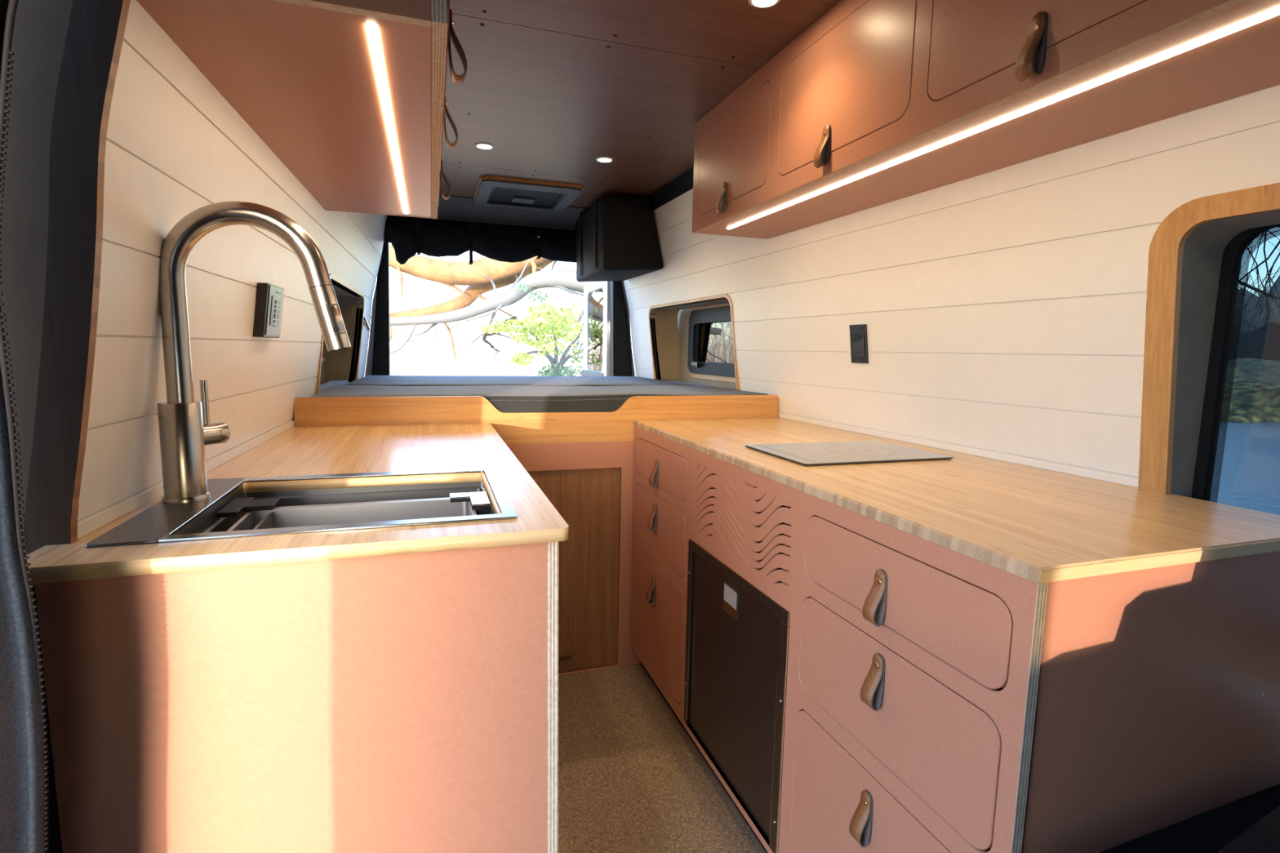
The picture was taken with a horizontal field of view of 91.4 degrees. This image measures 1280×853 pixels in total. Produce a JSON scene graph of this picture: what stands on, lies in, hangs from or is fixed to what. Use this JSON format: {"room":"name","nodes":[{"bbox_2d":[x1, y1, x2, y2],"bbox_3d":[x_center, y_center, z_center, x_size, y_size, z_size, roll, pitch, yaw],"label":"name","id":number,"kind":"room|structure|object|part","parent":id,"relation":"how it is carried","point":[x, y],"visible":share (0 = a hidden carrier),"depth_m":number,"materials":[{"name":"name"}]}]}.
{"room":"vehicle interior","nodes":[
{"label":"vehicle interior","id":0,"kind":"room"},
{"bbox_2d":[0,0,72,534],"bbox_3d":[-0.818,0.096,0.780,0.463,1.990,0.018,-1,7,-18],"label":"door frame","id":1,"kind":"structure","parent":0,"point":[40,26],"depth_m":0.75,"materials":[{"name":"black plastic"}]},
{"bbox_2d":[23,0,130,555],"bbox_3d":[-0.671,0.095,0.810,0.240,1.990,0.016,-1,7,-18],"label":"trim","id":2,"kind":"structure","parent":1,"relation":"attached to","point":[95,31],"depth_m":0.76,"materials":[{"name":"black"}]},
{"bbox_2d":[77,0,387,523],"bbox_3d":[-1.100,-0.052,2.192,0.211,1.927,2.894,-1,7,-17],"label":"wall","id":3,"kind":"structure","parent":0,"point":[175,147],"depth_m":1.03,"materials":[{"name":"white wood"}]},
{"bbox_2d":[77,420,293,539],"bbox_3d":[-0.905,0.064,1.374,0.007,0.018,1.199,-1,7,-17],"label":"baseboard","id":4,"kind":"structure","parent":3,"relation":"attached to","point":[92,523],"depth_m":0.99,"materials":[{"name":"white wood"}]},
{"bbox_2d":[253,282,284,337],"bbox_3d":[-0.891,-0.276,1.501,0.042,0.123,0.145,-1,7,-18],"label":"control panel","id":5,"kind":"object","parent":3,"relation":"attached to","point":[269,297],"visible":1,"depth_m":1.45,"materials":[{"name":"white plastic"}]},
{"bbox_2d":[136,0,466,218],"bbox_3d":[-0.626,-0.790,1.377,0.412,0.385,1.342,-1,7,-18],"label":"upper cabinet","id":6,"kind":"object","parent":3,"relation":"attached to","point":[349,96],"visible":1,"depth_m":1.01,"materials":[{"name":"wood"}]},
{"bbox_3d":[-0.441,-0.714,0.745,0.356,0.376,0.018,-1,7,-18],"label":"panel","id":7,"kind":"part","parent":6,"relation":"part of","materials":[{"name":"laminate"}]},
{"bbox_3d":[-0.859,-0.874,1.991,0.356,0.376,0.018,-1,7,-18],"label":"panel","id":8,"kind":"part","parent":6,"relation":"part of","materials":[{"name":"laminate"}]},
{"bbox_3d":[-0.472,-0.798,1.427,0.020,0.376,1.342,-1,7,-18],"label":"panel","id":9,"kind":"part","parent":6,"relation":"part of","materials":[{"name":"wood"}]},
{"bbox_3d":[-0.601,-0.851,1.851,0.004,0.315,0.412,-1,7,-18],"label":"door","id":10,"kind":"part","parent":6,"relation":"part of","materials":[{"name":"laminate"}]},
{"bbox_3d":[-0.462,-0.798,1.437,0.004,0.315,0.412,-1,7,-18],"label":"door","id":11,"kind":"part","parent":6,"relation":"part of","materials":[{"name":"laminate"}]},
{"bbox_3d":[-0.544,-0.691,1.747,0.027,0.102,0.031,-1,7,-18],"label":"leather pull","id":12,"kind":"part","parent":6,"relation":"part of","materials":[{"name":"brown leather"}]},
{"bbox_3d":[-0.321,-0.744,1.018,0.004,0.315,0.422,-1,7,-18],"label":"door","id":13,"kind":"part","parent":6,"relation":"part of","materials":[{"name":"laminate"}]},
{"bbox_3d":[-0.391,-0.633,1.291,0.027,0.102,0.031,-1,7,-18],"label":"leather pull","id":14,"kind":"part","parent":6,"relation":"part of","materials":[{"name":"brown leather"}]},
{"bbox_3d":[-0.284,-0.591,0.971,0.027,0.102,0.031,-1,7,-18],"label":"leather pull","id":15,"kind":"part","parent":6,"relation":"part of","materials":[{"name":"brown leather"}]},
{"bbox_2d":[315,273,364,394],"bbox_3d":[-1.374,-0.269,2.690,0.252,0.730,1.120,-1,7,-17],"label":"window","id":16,"kind":"structure","parent":3,"relation":"in","point":[335,365],"depth_m":3.15,"materials":[{"name":"black wood"}]},
{"bbox_2d":[319,379,350,392],"bbox_3d":[-1.366,-0.070,2.720,0.089,0.224,0.970,-1,7,-18],"label":"pad","id":17,"kind":"object","parent":16,"relation":"on","point":[333,382],"visible":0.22,"depth_m":2.90,"materials":[{"name":"grey fabric"}]},
{"bbox_2d":[363,315,370,330],"bbox_3d":[-1.431,-0.542,3.253,0.048,0.084,0.028,-1,7,-18],"label":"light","id":18,"kind":"object","parent":3,"relation":"attached to","point":[366,323],"visible":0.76,"depth_m":3.25,"materials":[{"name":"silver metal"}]},
{"bbox_2d":[364,238,635,376],"bbox_3d":[-0.809,-0.284,3.841,1.680,2.000,0.050,-1,7,-18],"label":"wall","id":19,"kind":"structure","parent":0,"point":[368,371],"depth_m":3.56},
{"bbox_2d":[383,215,576,264],"bbox_3d":[-0.772,-1.057,3.674,1.362,0.264,0.081,-1,7,-18],"label":"curtain","id":20,"kind":"object","parent":19,"relation":"attached to","point":[408,236],"visible":0.84,"depth_m":3.61,"materials":[{"name":"black fabric"}]},
{"bbox_2d":[372,241,631,376],"bbox_3d":[-0.807,-0.545,3.851,1.580,1.315,0.070,-1,7,-18],"label":"window frame","id":21,"kind":"structure","parent":19,"relation":"attached to","point":[620,354],"depth_m":3.62,"materials":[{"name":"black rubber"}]},
{"bbox_2d":[437,194,589,230],"bbox_3d":[-0.745,-1.218,3.567,1.430,0.078,0.280,-1,7,-18],"label":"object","id":22,"kind":"structure","parent":19,"relation":"attached to","point":[460,208],"depth_m":3.58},
{"bbox_2d":[581,280,610,376],"bbox_3d":[-0.314,-0.377,4.543,0.085,1.930,0.802,-1,7,-18],"label":"door","id":23,"kind":"structure","parent":19,"relation":"in","point":[597,324],"depth_m":4.48,"materials":[{"name":"grey paint"}]},
{"bbox_3d":[-0.344,-0.272,4.546,0.025,0.260,0.640,-1,7,-18],"label":"trim","id":24,"kind":"part","parent":23,"relation":"part of","materials":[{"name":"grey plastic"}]},
{"bbox_3d":[-0.309,-0.689,4.504,0.008,0.600,0.580,-1,7,-18],"label":"pane","id":25,"kind":"part","parent":23,"relation":"part of","materials":[{"name":"clear glass"}]},
{"bbox_2d":[439,0,840,208],"bbox_3d":[-0.237,-1.071,2.083,1.430,0.014,3.228,-1,7,-18],"label":"ceiling","id":26,"kind":"structure","parent":0,"point":[556,87],"depth_m":1.87,"materials":[{"name":"brown wood"}]},
{"bbox_2d":[475,142,493,149],"bbox_3d":[-0.623,-1.122,2.498,0.074,0.004,0.074,-1,7,-18],"label":"recessed light","id":27,"kind":"object","parent":26,"relation":"in","point":[480,145],"visible":1,"depth_m":2.49,"materials":[{"name":"white plastic"}]},
{"bbox_2d":[473,175,583,212],"bbox_3d":[-0.607,-1.210,3.296,0.504,0.022,0.624,-1,7,-18],"label":"ceiling vent","id":28,"kind":"object","parent":26,"relation":"in","point":[495,191],"visible":0.86,"depth_m":3.21,"materials":[{"name":"grey plastic"}]},
{"bbox_3d":[-0.623,-1.211,3.338,0.115,0.012,0.090,-1,7,-18],"label":"handle","id":29,"kind":"part","parent":28,"relation":"part of","materials":[{"name":"grey plastic"}]},
{"bbox_3d":[-0.605,-1.207,3.286,0.363,0.007,0.386,-1,7,-18],"label":"screen frame","id":30,"kind":"part","parent":28,"relation":"part of","materials":[{"name":"black plastic"}]},
{"bbox_2d":[595,156,613,162],"bbox_3d":[-0.150,-1.132,2.648,0.074,0.004,0.074,-1,7,-18],"label":"recessed light","id":31,"kind":"object","parent":26,"relation":"in","point":[602,159],"visible":1,"depth_m":2.64,"materials":[{"name":"white plastic"}]},
{"bbox_2d":[748,0,780,8],"bbox_3d":[0.284,-0.973,1.421,0.074,0.004,0.074,-1,7,-18],"label":"recessed light","id":32,"kind":"object","parent":26,"relation":"in","point":[757,3],"visible":1,"depth_m":1.44,"materials":[{"name":"white plastic"}]},
{"bbox_2d":[558,663,765,852],"bbox_3d":[-0.329,0.929,2.480,2.140,0.040,3.250,-1,7,-18],"label":"floor","id":33,"kind":"structure","parent":0,"point":[632,780],"depth_m":1.78,"materials":[{"name":"carpet"}]},
{"bbox_2d":[31,541,558,852],"bbox_3d":[-0.619,0.556,1.480,0.668,0.932,1.288,-1,7,-18],"label":"base cabinet","id":34,"kind":"object","parent":33,"relation":"on","point":[407,703],"visible":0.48,"depth_m":0.83,"materials":[{"name":"wood"}]},
{"bbox_2d":[26,422,568,583],"bbox_3d":[-0.615,0.084,1.415,0.650,0.019,1.306,-1,7,-18],"label":"countertop","id":35,"kind":"structure","parent":34,"relation":"on","point":[316,450],"depth_m":0.99,"materials":[{"name":"brown wood"}]},
{"bbox_2d":[156,200,351,504],"bbox_3d":[-0.629,-0.121,1.031,0.285,0.473,0.095,-1,7,-18],"label":"faucet","id":36,"kind":"object","parent":35,"relation":"on","point":[185,428],"visible":1,"depth_m":0.98,"materials":[{"name":"silver metal"}]},
{"bbox_3d":[-0.717,-0.037,1.029,0.010,0.078,0.010,-1,7,-18],"label":"lever","id":37,"kind":"part","parent":36,"relation":"part of","materials":[{"name":"silver metal"}]},
{"bbox_3d":[-0.625,-0.196,0.999,0.244,0.316,0.037,-1,7,-15],"label":"spout","id":38,"kind":"part","parent":36,"relation":"part of","materials":[{"name":"silver metal"}]},
{"bbox_2d":[84,467,517,547],"bbox_3d":[-0.504,0.224,1.063,0.533,0.216,0.405,-1,7,-18],"label":"sink","id":39,"kind":"object","parent":35,"relation":"in","point":[162,522],"visible":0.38,"depth_m":0.99,"materials":[{"name":"grey metal"}]},
{"bbox_3d":[-0.474,0.225,1.071,0.433,0.214,0.356,-1,7,-18],"label":"bowl","id":40,"kind":"part","parent":39,"relation":"part of","materials":[{"name":"silver metal"}]},
{"bbox_2d":[216,491,490,531],"bbox_3d":[-0.464,0.181,1.035,0.422,0.089,0.267,-1,7,-18],"label":"tray","id":41,"kind":"object","parent":39,"relation":"in","point":[261,513],"visible":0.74,"depth_m":1.09,"materials":[{"name":"grey metal"}]},
{"bbox_2d":[293,395,778,675],"bbox_3d":[-0.534,0.308,3.054,1.714,1.043,1.670,-1,7,-18],"label":"platform","id":42,"kind":"object","parent":33,"relation":"on","point":[582,463],"visible":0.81,"depth_m":2.30,"materials":[{"name":"brown wood"}]},
{"bbox_2d":[346,375,693,386],"bbox_3d":[-0.629,-0.191,3.306,1.624,0.118,1.014,-1,7,-18],"label":"mattress","id":43,"kind":"object","parent":42,"relation":"on","point":[371,380],"visible":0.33,"depth_m":3.19,"materials":[{"name":"grey fabric"}]},
{"bbox_2d":[310,385,767,412],"bbox_3d":[-0.368,-0.091,2.527,1.677,0.120,0.629,-1,7,-18],"label":"cushion","id":44,"kind":"object","parent":42,"relation":"on","point":[505,398],"visible":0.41,"depth_m":2.31,"materials":[{"name":"grey fabric"}]},
{"bbox_3d":[-0.280,0.868,2.336,0.045,0.010,0.014,-1,7,-18],"label":"finger pull","id":45,"kind":"part","parent":42,"relation":"part of","materials":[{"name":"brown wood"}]},
{"bbox_3d":[-0.284,0.492,2.284,0.680,0.876,0.018,-1,7,-18],"label":"panel","id":46,"kind":"part","parent":42,"relation":"part of","materials":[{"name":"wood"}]},
{"bbox_3d":[-0.299,0.532,2.301,0.480,0.788,0.014,-1,7,-18],"label":"door","id":47,"kind":"part","parent":42,"relation":"part of","materials":[{"name":"brown wood"}]},
{"bbox_2d":[630,426,1279,852],"bbox_3d":[0.520,0.551,1.685,0.674,0.932,1.620,-1,7,-18],"label":"base cabinet","id":48,"kind":"object","parent":33,"relation":"on","point":[940,699],"visible":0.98,"depth_m":0.93,"materials":[{"name":"wood"}]},
{"bbox_3d":[0.036,0.555,2.112,0.024,0.091,0.028,-1,7,-18],"label":"leather pull","id":49,"kind":"part","parent":48,"relation":"part of","materials":[{"name":"brown leather"}]},
{"bbox_3d":[0.040,0.302,2.082,0.024,0.091,0.028,-1,7,-18],"label":"leather pull","id":50,"kind":"part","parent":48,"relation":"part of","materials":[{"name":"brown leather"}]},
{"bbox_3d":[0.045,0.155,2.059,0.024,0.091,0.028,-1,7,-18],"label":"leather pull","id":51,"kind":"part","parent":48,"relation":"part of","materials":[{"name":"brown leather"}]},
{"bbox_3d":[0.061,0.651,2.116,0.018,0.364,0.477,-1,7,-18],"label":"drawer","id":52,"kind":"part","parent":48,"relation":"part of","materials":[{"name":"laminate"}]},
{"bbox_3d":[0.066,0.331,2.077,0.018,0.198,0.477,-1,7,-18],"label":"drawer","id":53,"kind":"part","parent":48,"relation":"part of","materials":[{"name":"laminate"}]},
{"bbox_3d":[0.070,0.132,2.052,0.018,0.129,0.477,-1,7,-18],"label":"drawer","id":54,"kind":"part","parent":48,"relation":"part of","materials":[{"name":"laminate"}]},
{"bbox_2d":[684,538,790,852],"bbox_3d":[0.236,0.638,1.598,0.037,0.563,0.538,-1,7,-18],"label":"refrigerator","id":55,"kind":"object","parent":48,"relation":"in","point":[737,637],"visible":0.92,"depth_m":1.54,"materials":[{"name":"brown metal"}]},
{"bbox_3d":[0.228,0.428,1.570,0.001,0.044,0.069,-1,7,-18],"label":"latch plate","id":56,"kind":"part","parent":55,"relation":"part of","materials":[{"name":"silver metal"}]},
{"bbox_3d":[0.234,0.518,1.585,0.018,0.851,1.620,-1,7,-18],"label":"panel","id":57,"kind":"part","parent":48,"relation":"part of","materials":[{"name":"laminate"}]},
{"bbox_3d":[0.382,0.676,1.079,0.024,0.091,0.028,-1,7,-18],"label":"leather pull","id":58,"kind":"part","parent":48,"relation":"part of","materials":[{"name":"brown leather"}]},
{"bbox_3d":[0.404,0.783,1.093,0.018,0.364,0.464,-1,7,-18],"label":"drawer","id":59,"kind":"part","parent":48,"relation":"part of","materials":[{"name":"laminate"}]},
{"bbox_3d":[0.389,0.425,1.042,0.024,0.091,0.028,-1,7,-18],"label":"leather pull","id":60,"kind":"part","parent":48,"relation":"part of","materials":[{"name":"brown leather"}]},
{"bbox_3d":[0.389,0.282,1.033,0.024,0.091,0.028,-1,7,-18],"label":"leather pull","id":61,"kind":"part","parent":48,"relation":"part of","materials":[{"name":"brown leather"}]},
{"bbox_3d":[0.409,0.462,1.054,0.018,0.198,0.464,-1,7,-18],"label":"drawer","id":62,"kind":"part","parent":48,"relation":"part of","materials":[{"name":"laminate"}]},
{"bbox_3d":[0.413,0.263,1.030,0.018,0.129,0.464,-1,7,-18],"label":"drawer","id":63,"kind":"part","parent":48,"relation":"part of","materials":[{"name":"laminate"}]},
{"bbox_2d":[633,417,1279,583],"bbox_3d":[0.541,0.078,1.632,0.652,0.019,1.626,-1,7,-18],"label":"countertop","id":64,"kind":"structure","parent":48,"relation":"on","point":[1036,525],"depth_m":1.08,"materials":[{"name":"brown wood"}]},
{"bbox_2d":[744,440,953,466],"bbox_3d":[0.533,0.066,1.624,0.432,0.006,0.295,-1,7,-18],"label":"cooktop","id":65,"kind":"object","parent":64,"relation":"in","point":[829,453],"visible":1,"depth_m":1.59,"materials":[{"name":"grey glass"}]},
{"bbox_3d":[0.793,0.638,0.940,0.630,0.913,0.018,-1,7,-18],"label":"panel","id":66,"kind":"part","parent":48,"relation":"part of","materials":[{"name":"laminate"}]},
{"bbox_2d":[623,84,1279,477],"bbox_3d":[0.611,-0.019,2.173,0.211,1.927,4.016,-2,7,-20],"label":"wall","id":67,"kind":"structure","parent":0,"point":[1003,310],"depth_m":1.52,"materials":[{"name":"white wood"}]},
{"bbox_2d":[575,195,662,281],"bbox_3d":[-0.134,-1.032,3.515,0.339,0.381,0.650,-1,7,-18],"label":"wall cabinet","id":68,"kind":"object","parent":67,"relation":"hanging from","point":[616,237],"visible":0.97,"depth_m":3.23,"materials":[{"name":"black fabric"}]},
{"bbox_2d":[646,166,693,210],"bbox_3d":[0.445,-1.035,2.226,0.053,0.072,3.562,-2,7,-20],"label":"trim","id":69,"kind":"structure","parent":67,"relation":"attached to","point":[683,183],"depth_m":2.99,"materials":[{"name":"black fabric"}]},
{"bbox_2d":[648,293,739,390],"bbox_3d":[0.334,-0.308,3.256,0.279,0.730,1.119,-2,8,-21],"label":"window","id":70,"kind":"structure","parent":67,"relation":"in","point":[695,343],"depth_m":3.44,"materials":[{"name":"brown wood"}]},
{"bbox_2d":[665,380,736,390],"bbox_3d":[0.316,-0.108,3.280,0.089,0.224,0.970,-1,7,-18],"label":"pad","id":71,"kind":"object","parent":70,"relation":"on","point":[682,382],"visible":0.06,"depth_m":3.34,"materials":[{"name":"grey fabric"}]},
{"bbox_3d":[0.396,-0.439,3.221,0.016,0.350,0.720,-1,7,-18],"label":"frame","id":72,"kind":"part","parent":70,"relation":"part of","materials":[{"name":"grey plastic"}]},
{"bbox_3d":[0.403,-0.439,3.224,0.006,0.400,0.770,-1,7,-18],"label":"trim","id":73,"kind":"part","parent":70,"relation":"part of","materials":[{"name":"brown wood"}]},
{"bbox_3d":[0.415,-0.439,3.228,0.006,0.330,0.700,-1,7,-18],"label":"pane","id":74,"kind":"part","parent":70,"relation":"part of","materials":[{"name":"clear glass"}]},
{"bbox_2d":[849,324,868,363],"bbox_3d":[0.691,-0.261,1.970,0.023,0.120,0.076,-1,7,-18],"label":"outlet plate","id":75,"kind":"object","parent":67,"relation":"attached to","point":[858,333],"visible":1,"depth_m":1.96,"materials":[{"name":"black plastic"}]},
{"bbox_2d":[778,413,1138,487],"bbox_3d":[0.781,0.034,1.865,0.007,0.018,1.331,-2,7,-20],"label":"backsplash","id":76,"kind":"structure","parent":67,"relation":"attached to","point":[1078,471],"depth_m":1.58,"materials":[{"name":"white wood"}]},
{"bbox_2d":[692,0,1279,239],"bbox_3d":[0.686,-0.757,1.272,0.386,0.378,2.145,-1,7,-18],"label":"upper cabinet","id":77,"kind":"object","parent":67,"relation":"attached to","point":[875,103],"visible":1,"depth_m":1.21,"materials":[{"name":"wood"}]},
{"bbox_3d":[0.260,-0.728,1.987,0.026,0.095,0.029,-1,7,-18],"label":"leather pull","id":78,"kind":"part","parent":77,"relation":"part of","materials":[{"name":"brown leather"}]},
{"bbox_3d":[0.290,-0.850,1.959,0.018,0.280,0.482,-1,7,-18],"label":"door","id":79,"kind":"part","parent":77,"relation":"part of","materials":[{"name":"laminate"}]},
{"bbox_3d":[0.431,-0.664,1.475,0.026,0.095,0.029,-1,7,-18],"label":"leather pull","id":80,"kind":"part","parent":77,"relation":"part of","materials":[{"name":"brown leather"}]},
{"bbox_3d":[0.462,-0.784,1.447,0.018,0.280,0.494,-1,7,-18],"label":"door","id":81,"kind":"part","parent":77,"relation":"part of","materials":[{"name":"laminate"}]},
{"bbox_3d":[0.604,-0.588,0.962,0.026,0.095,0.029,-1,7,-18],"label":"leather pull","id":82,"kind":"part","parent":77,"relation":"part of","materials":[{"name":"brown leather"}]},
{"bbox_3d":[0.633,-0.718,0.938,0.018,0.280,0.496,-1,7,-18],"label":"door","id":83,"kind":"part","parent":77,"relation":"part of","materials":[{"name":"laminate"}]},
{"bbox_2d":[1137,182,1279,515],"bbox_3d":[1.176,0.063,0.768,0.177,0.829,0.988,-1,7,-18],"label":"window","id":84,"kind":"structure","parent":67,"relation":"in","point":[1210,428],"depth_m":1.16,"materials":[{"name":"brown wood"}]},
{"bbox_3d":[1.254,0.054,0.789,0.004,0.785,0.940,-1,7,-18],"label":"pane","id":85,"kind":"part","parent":84,"relation":"part of","materials":[{"name":"clear glass"}]},
{"bbox_3d":[0.569,1.274,-0.198,2.140,0.040,2.439,-1,7,-18],"label":"floor","id":86,"kind":"structure","parent":0,"visible":0},
{"bbox_2d":[1099,783,1279,852],"bbox_3d":[0.773,0.574,0.694,0.780,1.120,0.320,-1,7,-18],"label":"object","id":87,"kind":"object","parent":86,"relation":"on","point":[1251,824],"visible":1,"depth_m":0.80,"materials":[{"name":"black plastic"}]},
{"bbox_3d":[0.808,0.562,0.588,0.780,1.070,0.100,-1,7,-18],"label":"backrest","id":88,"kind":"part","parent":87,"relation":"part of","materials":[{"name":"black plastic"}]},
{"bbox_3d":[-0.281,0.279,-0.467,0.301,2.050,2.630,-1,7,-18],"label":"wall","id":89,"kind":"structure","parent":0,"visible":0},
{"bbox_2d":[0,0,48,852],"bbox_3d":[-0.733,0.100,0.556,0.374,1.940,0.193,2,7,11],"label":"curtain","id":90,"kind":"object","parent":89,"relation":"hanging from","point":[23,807],"visible":1,"depth_m":0.59,"materials":[{"name":"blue fabric"}]},
{"label":"outside","id":91,"kind":"structure","parent":0,"visible":0},
{"label":"ground","id":92,"kind":"structure","parent":91,"visible":0},
{"bbox_2d":[368,295,582,375],"bbox_3d":[-8.622,-2.385,19.385,15.348,3.522,2.166,-1,7,-19],"label":"thicket","id":93,"kind":"object","parent":92,"relation":"on","point":[432,334],"visible":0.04,"depth_m":20.19,"materials":[{"name":"beige plant"}]},
{"bbox_2d":[364,334,635,377],"bbox_3d":[-4.776,-0.974,14.219,18.410,2.100,10.069,-1,7,-18],"label":"reeds","id":94,"kind":"object","parent":92,"relation":"on","point":[398,361],"visible":0.07,"depth_m":12.48,"materials":[{"name":"beige plant"}]},
{"bbox_2d":[369,262,631,372],"bbox_3d":[-8.491,-4.160,25.201,29.923,5.655,10.753,-1,7,-18],"label":"thicket","id":95,"kind":"object","parent":92,"relation":"on","point":[517,307],"visible":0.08,"depth_m":24.38,"materials":[{"name":"beige plant"}]},
{"bbox_2d":[480,281,583,376],"bbox_3d":[-0.903,-0.906,6.271,1.431,1.118,1.649,-1,7,-18],"label":"leafy bush","id":96,"kind":"object","parent":92,"relation":"on","point":[556,322],"visible":0.91,"depth_m":5.87,"materials":[{"name":"yellow plant"}]},
{"bbox_2d":[482,315,517,355],"bbox_3d":[-1.365,-0.933,6.433,0.395,0.421,0.342,4,8,21],"label":"twig","id":97,"kind":"object","parent":96,"relation":"attached to","point":[485,335],"visible":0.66,"depth_m":6.37,"materials":[{"name":"grey plant"}]},
{"bbox_3d":[-0.852,-0.747,6.312,0.781,0.794,0.054,-1,7,-18],"label":"stem","id":98,"kind":"part","parent":96,"relation":"part of","materials":[{"name":"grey plant"}]},
{"bbox_2d":[544,284,583,359],"bbox_3d":[-0.587,-0.926,6.478,0.517,1.026,0.729,4,8,23],"label":"slender branch","id":99,"kind":"object","parent":96,"relation":"attached to","point":[572,291],"visible":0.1,"depth_m":6.37,"materials":[{"name":"grey plant"}]},
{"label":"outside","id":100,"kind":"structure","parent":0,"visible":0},
{"bbox_2d":[389,244,547,302],"bbox_3d":[-1.861,-1.838,6.731,2.567,0.960,0.736,-1,7,-18],"label":"limb","id":101,"kind":"object","parent":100,"point":[451,273],"visible":0.46,"depth_m":6.69,"materials":[{"name":"brown plant"}]},
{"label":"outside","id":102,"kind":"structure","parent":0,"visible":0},
{"bbox_2d":[370,259,556,359],"bbox_3d":[-1.993,-1.505,7.262,2.637,1.675,0.725,-2,8,-23],"label":"limb","id":103,"kind":"object","parent":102,"point":[472,292],"visible":0.4,"depth_m":7.15,"materials":[{"name":"brown plant"}]},
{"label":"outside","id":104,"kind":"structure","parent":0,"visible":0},
{"bbox_2d":[389,257,583,354],"bbox_3d":[-1.388,-1.278,6.830,2.743,1.123,0.608,-1,7,-18],"label":"limb","id":105,"kind":"object","parent":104,"point":[560,277],"visible":0.75,"depth_m":6.62,"materials":[{"name":"grey plant"}]}
]}

